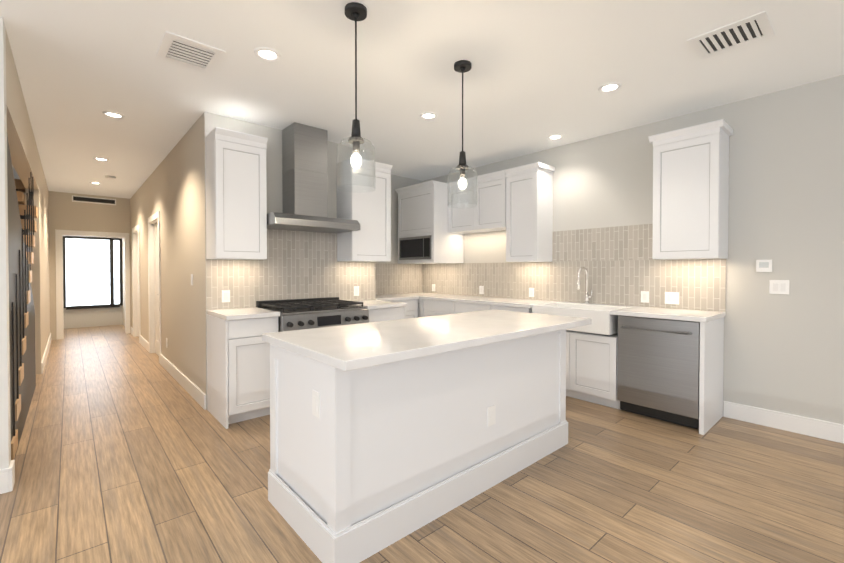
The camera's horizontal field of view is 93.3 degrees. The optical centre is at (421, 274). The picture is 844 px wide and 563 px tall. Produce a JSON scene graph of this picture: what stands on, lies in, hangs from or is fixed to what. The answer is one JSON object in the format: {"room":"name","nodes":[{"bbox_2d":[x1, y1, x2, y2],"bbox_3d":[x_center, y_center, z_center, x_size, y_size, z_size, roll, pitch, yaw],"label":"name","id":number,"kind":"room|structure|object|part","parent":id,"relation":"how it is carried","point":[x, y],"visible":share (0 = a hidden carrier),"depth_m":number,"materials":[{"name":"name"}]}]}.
{"room":"kitchen","nodes":[
{"label":"kitchen","id":0,"kind":"room"},
{"bbox_2d":[0,17,10,468],"bbox_3d":[-3.882,-0.095,1.116,3.780,2.760,0.120,-1,1,-42],"label":"wall","id":1,"kind":"structure","parent":0,"point":[5,441],"depth_m":2.32,"materials":[{"name":"white paint"}]},
{"bbox_2d":[0,468,8,493],"bbox_3d":[-3.837,1.216,1.081,3.780,0.140,0.016,-1,1,-42],"label":"baseboard","id":2,"kind":"structure","parent":1,"relation":"attached to","point":[4,480],"depth_m":2.32,"materials":[{"name":"white wood"}]},
{"bbox_2d":[5,27,49,373],"bbox_3d":[-4.743,-0.140,4.848,0.120,2.760,6.610,-1,1,-42],"label":"wall","id":3,"kind":"structure","parent":0,"point":[40,282],"depth_m":4.92,"materials":[{"name":"beige paint"}]},
{"bbox_2d":[9,460,14,491],"bbox_3d":[-2.456,1.200,2.384,0.016,0.140,0.136,-1,1,-42],"label":"baseboard return","id":4,"kind":"object","parent":3,"relation":"attached to","point":[12,474],"visible":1,"depth_m":2.34,"materials":[{"name":"white wood"}]},
{"bbox_2d":[41,333,50,373],"bbox_3d":[-5.822,1.153,6.186,0.016,0.140,3.200,-1,1,-42],"label":"baseboard","id":5,"kind":"structure","parent":3,"relation":"attached to","point":[44,358],"depth_m":5.61,"materials":[{"name":"white wood"}]},
{"bbox_2d":[49,191,125,339],"bbox_3d":[-6.546,-0.176,7.746,1.260,2.760,0.120,-1,1,-42],"label":"wall","id":6,"kind":"structure","parent":0,"point":[79,216],"depth_m":7.58,"materials":[{"name":"beige paint"}]},
{"bbox_2d":[55,229,129,339],"bbox_3d":[-6.441,0.175,7.831,1.115,2.055,0.138,-1,1,-42],"label":"door frame","id":7,"kind":"structure","parent":6,"relation":"attached to","point":[59,287],"depth_m":7.53,"materials":[{"name":"white wood"}]},
{"bbox_2d":[72,195,115,204],"bbox_3d":[-6.394,-1.456,7.776,0.670,0.120,0.014,-1,1,-42],"label":"air vent","id":8,"kind":"object","parent":6,"relation":"in","point":[94,200],"visible":1,"depth_m":7.76,"materials":[{"name":"white"}]},
{"bbox_2d":[63,238,122,328],"bbox_3d":[-8.047,-0.188,8.754,2.330,2.760,0.120,-1,1,-42],"label":"wall","id":9,"kind":"structure","parent":0,"point":[82,318],"depth_m":9.13,"materials":[{"name":"grey paint"}]},
{"bbox_2d":[63,236,122,309],"bbox_3d":[-7.517,-0.063,9.115,1.090,1.650,0.040,-1,1,-42],"label":"window","id":10,"kind":"structure","parent":9,"relation":"attached to","point":[92,273],"depth_m":9.10,"materials":[{"name":"black"}]},
{"bbox_2d":[125,198,130,326],"bbox_3d":[-6.045,-0.181,8.190,0.080,2.760,0.120,-1,1,-42],"label":"wall","id":11,"kind":"structure","parent":0,"point":[127,210],"depth_m":8.15,"materials":[{"name":"beige paint"}]},
{"bbox_2d":[122,137,184,374],"bbox_3d":[-4.866,-0.167,7.009,0.120,2.760,6.950,-1,1,-42],"label":"wall","id":12,"kind":"structure","parent":0,"point":[171,187],"depth_m":5.12,"materials":[{"name":"beige paint"}]},
{"bbox_2d":[132,224,140,342],"bbox_3d":[-5.307,0.150,7.498,0.138,2.115,0.970,-1,1,-42],"label":"door frame","id":13,"kind":"structure","parent":12,"relation":"attached to","point":[134,270],"depth_m":7.76,"materials":[{"name":"white wood"}]},
{"bbox_2d":[140,335,148,351],"bbox_3d":[-4.662,1.147,6.692,0.016,0.140,1.110,-1,1,-42],"label":"baseboard","id":14,"kind":"structure","parent":12,"relation":"attached to","point":[144,343],"depth_m":6.64,"materials":[{"name":"white wood"}]},
{"bbox_2d":[148,211,160,363],"bbox_3d":[-3.912,0.169,5.922,0.138,2.115,1.020,-1,1,-42],"label":"door frame","id":15,"kind":"structure","parent":12,"relation":"attached to","point":[151,295],"depth_m":6.18,"materials":[{"name":"white wood"}]},
{"bbox_2d":[160,354,205,409],"bbox_3d":[-2.816,1.173,4.607,0.016,0.140,2.420,-1,1,-42],"label":"baseboard","id":16,"kind":"structure","parent":12,"relation":"attached to","point":[194,391],"depth_m":4.30,"materials":[{"name":"white wood"}]},
{"bbox_2d":[183,112,374,409],"bbox_3d":[-1.595,-0.138,4.657,1.900,2.760,0.910,-1,1,-42],"label":"wall","id":17,"kind":"structure","parent":0,"point":[205,124],"depth_m":4.05,"materials":[{"name":"grey paint"}]},
{"bbox_2d":[205,127,267,259],"bbox_3d":[-1.715,-0.709,3.692,0.440,1.125,0.360,-1,1,-42],"label":"upper cabinet","id":18,"kind":"object","parent":17,"relation":"attached to","point":[236,202],"visible":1,"depth_m":3.57,"materials":[{"name":"white wood"}]},
{"bbox_2d":[205,209,375,309],"bbox_3d":[-1.290,-0.149,4.312,1.896,0.929,0.009,-1,1,-42],"label":"backsplash","id":19,"kind":"structure","parent":17,"relation":"attached to","point":[300,264],"depth_m":4.22,"materials":[{"name":"tile"}]},
{"bbox_2d":[222,290,229,301],"bbox_3d":[-1.867,0.203,3.792,0.075,0.115,0.007,-1,1,-42],"label":"wall outlet","id":20,"kind":"object","parent":19,"relation":"attached to","point":[225,295],"visible":1,"depth_m":3.79,"materials":[{"name":"white plastic"}]},
{"bbox_2d":[354,286,358,295],"bbox_3d":[-0.782,0.191,4.753,0.075,0.115,0.007,-1,1,-42],"label":"wall outlet","id":21,"kind":"object","parent":19,"relation":"attached to","point":[356,290],"visible":1,"depth_m":4.75,"materials":[{"name":"white plastic"}]},
{"bbox_2d":[267,122,359,232],"bbox_3d":[-1.154,-0.988,4.079,0.905,1.039,0.500,-1,1,-42],"label":"range hood","id":22,"kind":"object","parent":17,"relation":"attached to","point":[305,174],"visible":0.94,"depth_m":4.02,"materials":[{"name":"silver metal"}]},
{"bbox_2d":[337,159,391,261],"bbox_3d":[-0.663,-0.720,4.623,0.530,1.125,0.360,-1,1,-42],"label":"upper cabinet","id":23,"kind":"object","parent":17,"relation":"attached to","point":[369,210],"visible":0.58,"depth_m":4.50,"materials":[{"name":"white wood"}]},
{"bbox_2d":[375,175,422,294],"bbox_3d":[-0.584,-0.155,6.079,1.500,2.760,0.120,-1,1,-42],"label":"wall","id":24,"kind":"structure","parent":0,"point":[397,182],"depth_m":6.14,"materials":[{"name":"grey paint"}]},
{"bbox_2d":[375,263,422,294],"bbox_3d":[-0.546,0.060,6.028,1.480,0.469,0.009,-1,1,-42],"label":"backsplash","id":25,"kind":"structure","parent":24,"relation":"attached to","point":[397,278],"depth_m":6.18,"materials":[{"name":"tile"}]},
{"bbox_2d":[0,325,843,562],"bbox_3d":[-3.414,1.273,4.179,8.520,0.050,19.000,-1,1,-42],"label":"floor","id":26,"kind":"structure","parent":0,"point":[130,449],"depth_m":2.34,"materials":[{"name":"brown wood"}]},
{"bbox_2d":[7,136,37,459],"bbox_3d":[-4.153,-0.026,3.445,1.093,2.565,3.715,-1,1,-42],"label":"staircase","id":27,"kind":"structure","parent":26,"relation":"on","point":[22,225],"depth_m":3.09,"materials":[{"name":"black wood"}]},
{"bbox_2d":[207,314,277,428],"bbox_3d":[-1.635,0.810,3.620,0.440,0.890,0.600,-1,1,-42],"label":"base cabinet","id":28,"kind":"object","parent":26,"relation":"on","point":[238,370],"visible":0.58,"depth_m":3.39,"materials":[{"name":"white wood"}]},
{"bbox_2d":[207,307,279,319],"bbox_3d":[-1.621,0.344,3.599,0.443,0.038,0.622,-1,1,-42],"label":"countertop","id":29,"kind":"structure","parent":28,"relation":"on","point":[240,313],"depth_m":3.47,"materials":[{"name":"white stone"}]},
{"bbox_2d":[256,297,368,331],"bbox_3d":[-1.081,0.755,4.019,0.905,0.990,0.718,-1,1,-42],"label":"range","id":30,"kind":"object","parent":26,"relation":"on","point":[302,314],"visible":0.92,"depth_m":3.84,"materials":[{"name":"silver metal"}]},
{"bbox_2d":[369,306,405,322],"bbox_3d":[-0.583,0.798,4.551,0.530,0.890,0.600,-1,1,-42],"label":"base cabinet","id":31,"kind":"object","parent":26,"relation":"on","point":[385,314],"visible":0.02,"depth_m":4.33,"materials":[{"name":"white"}]},
{"bbox_2d":[356,300,406,308],"bbox_3d":[-0.569,0.333,4.530,0.535,0.038,0.622,-1,1,-42],"label":"countertop","id":32,"kind":"structure","parent":31,"relation":"on","point":[373,304],"depth_m":4.40,"materials":[{"name":"white stone"}]},
{"bbox_2d":[392,299,417,318],"bbox_3d":[-0.579,0.785,5.610,0.860,0.890,0.600,-1,1,-42],"label":"base cabinet","id":33,"kind":"object","parent":26,"relation":"on","point":[412,308],"visible":0.15,"depth_m":5.59,"materials":[{"name":"white wood"}]},
{"bbox_2d":[376,294,418,300],"bbox_3d":[-0.568,0.320,5.586,0.854,0.038,0.622,-1,1,-42],"label":"countertop","id":34,"kind":"structure","parent":33,"relation":"on","point":[389,297],"depth_m":5.51,"materials":[{"name":"white stone"}]},
{"bbox_2d":[267,330,567,562],"bbox_3d":[0.112,0.822,2.612,1.958,0.890,0.754,-1,1,-42],"label":"kitchen island","id":35,"kind":"object","parent":26,"relation":"on","point":[384,434],"depth_m":2.04,"materials":[{"name":"white wood"}]},
{"bbox_2d":[262,310,591,373],"bbox_3d":[0.179,0.354,2.643,2.120,0.042,0.925,-1,1,-42],"label":"island countertop","id":36,"kind":"structure","parent":35,"relation":"on","point":[361,346],"depth_m":2.23,"materials":[{"name":"white stone"}]},
{"bbox_2d":[418,299,423,316],"bbox_3d":[0.015,0.779,6.089,0.600,0.890,0.670,-1,1,-42],"label":"base cabinet","id":37,"kind":"object","parent":26,"relation":"on","point":[420,308],"visible":0.15,"depth_m":5.67,"materials":[{"name":"white wood"}]},
{"bbox_2d":[396,293,560,307],"bbox_3d":[0.594,0.322,5.393,0.627,0.038,2.452,-1,1,-42],"label":"countertop","id":38,"kind":"structure","parent":37,"relation":"on","point":[524,303],"depth_m":5.00,"materials":[{"name":"white stone"}]},
{"bbox_2d":[532,302,629,334],"bbox_3d":[1.638,0.435,4.127,0.510,0.226,0.820,-1,1,-42],"label":"farmhouse sink","id":39,"kind":"object","parent":38,"relation":"on","point":[604,322],"visible":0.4,"depth_m":3.87,"materials":[{"name":"white ceramic"}]},
{"bbox_2d":[558,302,635,306],"bbox_3d":[1.875,0.335,4.335,0.112,0.038,0.826,-1,1,-42],"label":"countertop","id":40,"kind":"structure","parent":38,"relation":"attached to","point":[598,304],"depth_m":4.28,"materials":[{"name":"white stone"}]},
{"bbox_2d":[577,267,592,303],"bbox_3d":[1.769,0.111,4.320,0.238,0.406,0.103,-1,1,-42],"label":"gooseneck faucet","id":41,"kind":"object","parent":40,"relation":"on","point":[587,296],"visible":1,"depth_m":4.37,"materials":[{"name":"silver metal"}]},
{"bbox_2d":[423,299,454,316],"bbox_3d":[0.440,0.785,5.609,0.600,0.890,0.600,-1,1,-42],"label":"base cabinet","id":42,"kind":"object","parent":26,"relation":"on","point":[434,307],"visible":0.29,"depth_m":5.42,"materials":[{"name":"white wood"}]},
{"bbox_2d":[454,302,490,313],"bbox_3d":[0.841,0.791,5.155,0.600,0.890,0.600,-1,1,-42],"label":"base cabinet","id":43,"kind":"object","parent":26,"relation":"on","point":[461,307],"visible":0.02,"depth_m":4.98,"materials":[{"name":"white wood"}]},
{"bbox_2d":[491,305,531,312],"bbox_3d":[1.216,0.796,4.732,0.600,0.890,0.530,-1,1,-42],"label":"base cabinet","id":44,"kind":"object","parent":26,"relation":"on","point":[511,308],"depth_m":4.50,"materials":[{"name":"white wood"}]},
{"bbox_2d":[566,330,620,409],"bbox_3d":[1.700,0.908,4.187,0.600,0.680,0.920,-1,1,-42],"label":"base cabinet","id":45,"kind":"object","parent":26,"relation":"on","point":[591,366],"visible":0.54,"depth_m":3.83,"materials":[{"name":"white wood"}]},
{"bbox_2d":[617,315,699,428],"bbox_3d":[2.197,0.812,3.581,0.658,0.886,0.629,-1,1,-42],"label":"dishwasher","id":46,"kind":"object","parent":26,"relation":"on","point":[658,368],"visible":0.75,"depth_m":3.38,"materials":[{"name":"silver metal"}]},
{"bbox_2d":[610,306,725,321],"bbox_3d":[2.201,0.344,3.579,0.627,0.038,0.735,-1,1,-42],"label":"countertop","id":47,"kind":"structure","parent":46,"relation":"on","point":[678,314],"depth_m":3.46,"materials":[{"name":"white stone"}]},
{"bbox_2d":[699,317,723,434],"bbox_3d":[2.437,0.813,3.344,0.612,0.890,0.032,-1,1,-42],"label":"end panel","id":48,"kind":"object","parent":26,"relation":"on","point":[711,374],"visible":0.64,"depth_m":3.26,"materials":[{"name":"white wood"}]},
{"bbox_2d":[0,0,843,198],"bbox_3d":[-3.414,-1.552,4.145,8.520,0.080,19.000,-1,1,-42],"label":"ceiling","id":49,"kind":"structure","parent":0,"point":[537,74],"depth_m":2.93,"materials":[{"name":"white paint"}]},
{"bbox_2d":[93,157,108,160],"bbox_3d":[-4.219,-1.520,5.235,0.170,0.010,0.170,-1,1,-42],"label":"recessed light","id":50,"kind":"object","parent":49,"relation":"in","point":[100,159],"visible":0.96,"depth_m":5.23,"materials":[{"name":"white"}]},
{"bbox_2d":[105,175,115,179],"bbox_3d":[-4.854,-1.520,6.209,0.136,0.034,0.136,-1,1,-42],"label":"smoke detector","id":51,"kind":"object","parent":49,"relation":"attached to","point":[110,177],"visible":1,"depth_m":6.18,"materials":[{"name":"white plastic"}]},
{"bbox_2d":[102,111,124,118],"bbox_3d":[-2.893,-1.502,3.738,0.170,0.010,0.170,-1,1,-42],"label":"recessed light","id":52,"kind":"object","parent":49,"relation":"in","point":[112,114],"visible":0.9,"depth_m":3.74,"materials":[{"name":"white"}]},
{"bbox_2d":[156,31,225,72],"bbox_3d":[-1.562,-1.490,2.687,0.340,0.008,0.380,-1,1,-42],"label":"ceiling vent","id":53,"kind":"object","parent":49,"relation":"in","point":[178,49],"visible":1,"depth_m":2.67,"materials":[{"name":"white metal"}]},
{"bbox_2d":[254,47,280,60],"bbox_3d":[-1.044,-1.489,2.690,0.170,0.010,0.170,-1,1,-42],"label":"recessed light","id":54,"kind":"object","parent":49,"relation":"in","point":[266,54],"visible":1,"depth_m":2.69,"materials":[{"name":"white"}]},
{"bbox_2d":[337,2,374,190],"bbox_3d":[-0.371,-0.986,2.238,0.216,1.004,0.216,-1,1,-42],"label":"pendant light","id":55,"kind":"object","parent":49,"relation":"hanging from","point":[355,11],"visible":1,"depth_m":2.23,"materials":[{"name":"black"}]},
{"bbox_3d":[-0.371,-0.624,2.242,0.216,0.280,0.216,-1,1,-42],"label":"lamp shade","id":56,"kind":"part","parent":55,"relation":"part of","materials":[{"name":"clear glass"}]},
{"bbox_3d":[-0.371,-0.682,2.241,0.064,0.163,0.064,-1,1,-42],"label":"bulb","id":57,"kind":"part","parent":55,"relation":"part of","materials":[{"name":"white glass"}]},
{"bbox_2d":[420,112,437,119],"bbox_3d":[0.063,-1.502,3.764,0.170,0.010,0.170,-1,1,-42],"label":"recessed light","id":58,"kind":"object","parent":49,"relation":"in","point":[428,115],"visible":0.98,"depth_m":3.76,"materials":[{"name":"white"}]},
{"bbox_2d":[447,60,477,208],"bbox_3d":[0.289,-0.993,2.835,0.216,1.004,0.216,-1,1,-42],"label":"pendant light","id":59,"kind":"object","parent":49,"relation":"hanging from","point":[462,66],"visible":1,"depth_m":2.82,"materials":[{"name":"black"}]},
{"bbox_3d":[0.289,-0.631,2.839,0.216,0.280,0.216,-1,1,-42],"label":"lamp shade","id":60,"kind":"part","parent":59,"relation":"part of","materials":[{"name":"clear glass"}]},
{"bbox_3d":[0.289,-0.689,2.839,0.064,0.163,0.064,-1,1,-42],"label":"bulb","id":61,"kind":"part","parent":59,"relation":"part of","materials":[{"name":"white glass"}]},
{"bbox_2d":[547,134,562,139],"bbox_3d":[1.459,-1.509,4.359,0.170,0.010,0.170,-1,1,-42],"label":"recessed light","id":62,"kind":"object","parent":49,"relation":"in","point":[555,136],"visible":0.96,"depth_m":4.35,"materials":[{"name":"white"}]},
{"bbox_2d":[598,82,621,92],"bbox_3d":[1.501,-1.495,3.180,0.170,0.010,0.170,-1,1,-42],"label":"recessed light","id":63,"kind":"object","parent":49,"relation":"in","point":[609,87],"visible":0.96,"depth_m":3.18,"materials":[{"name":"white"}]},
{"bbox_2d":[687,11,774,59],"bbox_3d":[1.933,-1.488,2.495,0.340,0.008,0.380,-1,1,-42],"label":"ceiling vent","id":64,"kind":"object","parent":49,"relation":"in","point":[742,32],"visible":1,"depth_m":2.48,"materials":[{"name":"white metal"}]},
{"bbox_2d":[423,75,843,424],"bbox_3d":[3.006,-0.121,3.247,0.120,2.760,9.120,-1,1,-42],"label":"wall","id":65,"kind":"structure","parent":0,"point":[783,353],"depth_m":3.31,"materials":[{"name":"grey paint"}]},
{"bbox_2d":[395,180,463,263],"bbox_3d":[0.096,-0.736,5.945,0.645,1.125,0.828,-1,1,-42],"label":"upper cabinet","id":66,"kind":"object","parent":65,"relation":"attached to","point":[425,236],"visible":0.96,"depth_m":5.66,"materials":[{"name":"white painted wood"}]},
{"bbox_2d":[447,170,505,233],"bbox_3d":[0.808,-0.944,5.352,0.360,0.695,0.990,-1,1,-42],"label":"upper cabinet","id":67,"kind":"object","parent":65,"relation":"attached to","point":[487,213],"visible":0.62,"depth_m":5.20,"materials":[{"name":"white wood"}]},
{"bbox_2d":[504,162,554,261],"bbox_3d":[1.295,-0.723,4.805,0.360,1.125,0.468,-1,1,-42],"label":"upper cabinet","id":68,"kind":"object","parent":65,"relation":"attached to","point":[529,210],"visible":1,"depth_m":4.69,"materials":[{"name":"white wood"}]},
{"bbox_2d":[423,259,725,311],"bbox_3d":[1.349,0.072,5.022,0.009,0.469,4.025,-1,1,-42],"label":"backsplash","id":69,"kind":"structure","parent":65,"relation":"attached to","point":[698,284],"depth_m":4.37,"materials":[{"name":"tile"}]},
{"bbox_2d":[479,286,483,293],"bbox_3d":[0.835,0.210,5.590,0.007,0.115,0.075,-1,1,-42],"label":"wall outlet","id":70,"kind":"object","parent":69,"relation":"attached to","point":[481,289],"visible":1,"depth_m":5.59,"materials":[{"name":"white plastic"}]},
{"bbox_2d":[529,288,533,296],"bbox_3d":[1.372,0.218,4.984,0.007,0.115,0.075,-1,1,-42],"label":"wall outlet","id":71,"kind":"object","parent":69,"relation":"attached to","point":[531,292],"visible":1,"depth_m":4.98,"materials":[{"name":"white plastic"}]},
{"bbox_2d":[641,291,648,302],"bbox_3d":[2.240,0.220,4.003,0.007,0.115,0.075,-1,1,-42],"label":"wall outlet","id":72,"kind":"object","parent":69,"relation":"attached to","point":[644,296],"visible":1,"depth_m":4.00,"materials":[{"name":"white plastic"}]},
{"bbox_2d":[665,292,678,304],"bbox_3d":[2.399,0.222,3.823,0.007,0.115,0.121,-1,1,-42],"label":"wall outlet","id":73,"kind":"object","parent":69,"relation":"attached to","point":[671,297],"visible":1,"depth_m":3.82,"materials":[{"name":"white plastic"}]},
{"bbox_2d":[552,224,658,261],"bbox_3d":[1.962,-0.334,4.324,0.009,0.360,1.196,-1,1,-42],"label":"backsplash","id":74,"kind":"structure","parent":65,"relation":"attached to","point":[629,242],"depth_m":4.30,"materials":[{"name":"tile"}]},
{"bbox_2d":[648,119,732,259],"bbox_3d":[2.393,-0.707,3.566,0.360,1.125,0.556,-1,1,-42],"label":"upper cabinet","id":75,"kind":"object","parent":65,"relation":"attached to","point":[690,189],"visible":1,"depth_m":3.44,"materials":[{"name":"white wood"}]},
{"bbox_2d":[756,260,771,271],"bbox_3d":[2.849,-0.077,3.316,0.024,0.100,0.100,-1,1,-42],"label":"thermostat","id":76,"kind":"object","parent":65,"relation":"attached to","point":[763,265],"visible":1,"depth_m":3.31,"materials":[{"name":"white plastic"}]},
{"bbox_2d":[769,280,788,293],"bbox_3d":[2.918,0.099,3.252,0.007,0.115,0.121,-1,1,-42],"label":"light switch","id":77,"kind":"object","parent":65,"relation":"attached to","point":[778,286],"visible":1,"depth_m":3.25,"materials":[{"name":"white plastic"}]},
{"bbox_2d":[723,401,843,443],"bbox_3d":[4.326,1.209,1.669,0.016,0.140,4.981,-1,1,-42],"label":"baseboard","id":78,"kind":"structure","parent":65,"relation":"attached to","point":[825,430],"depth_m":3.22,"materials":[{"name":"white wood"}]}
]}

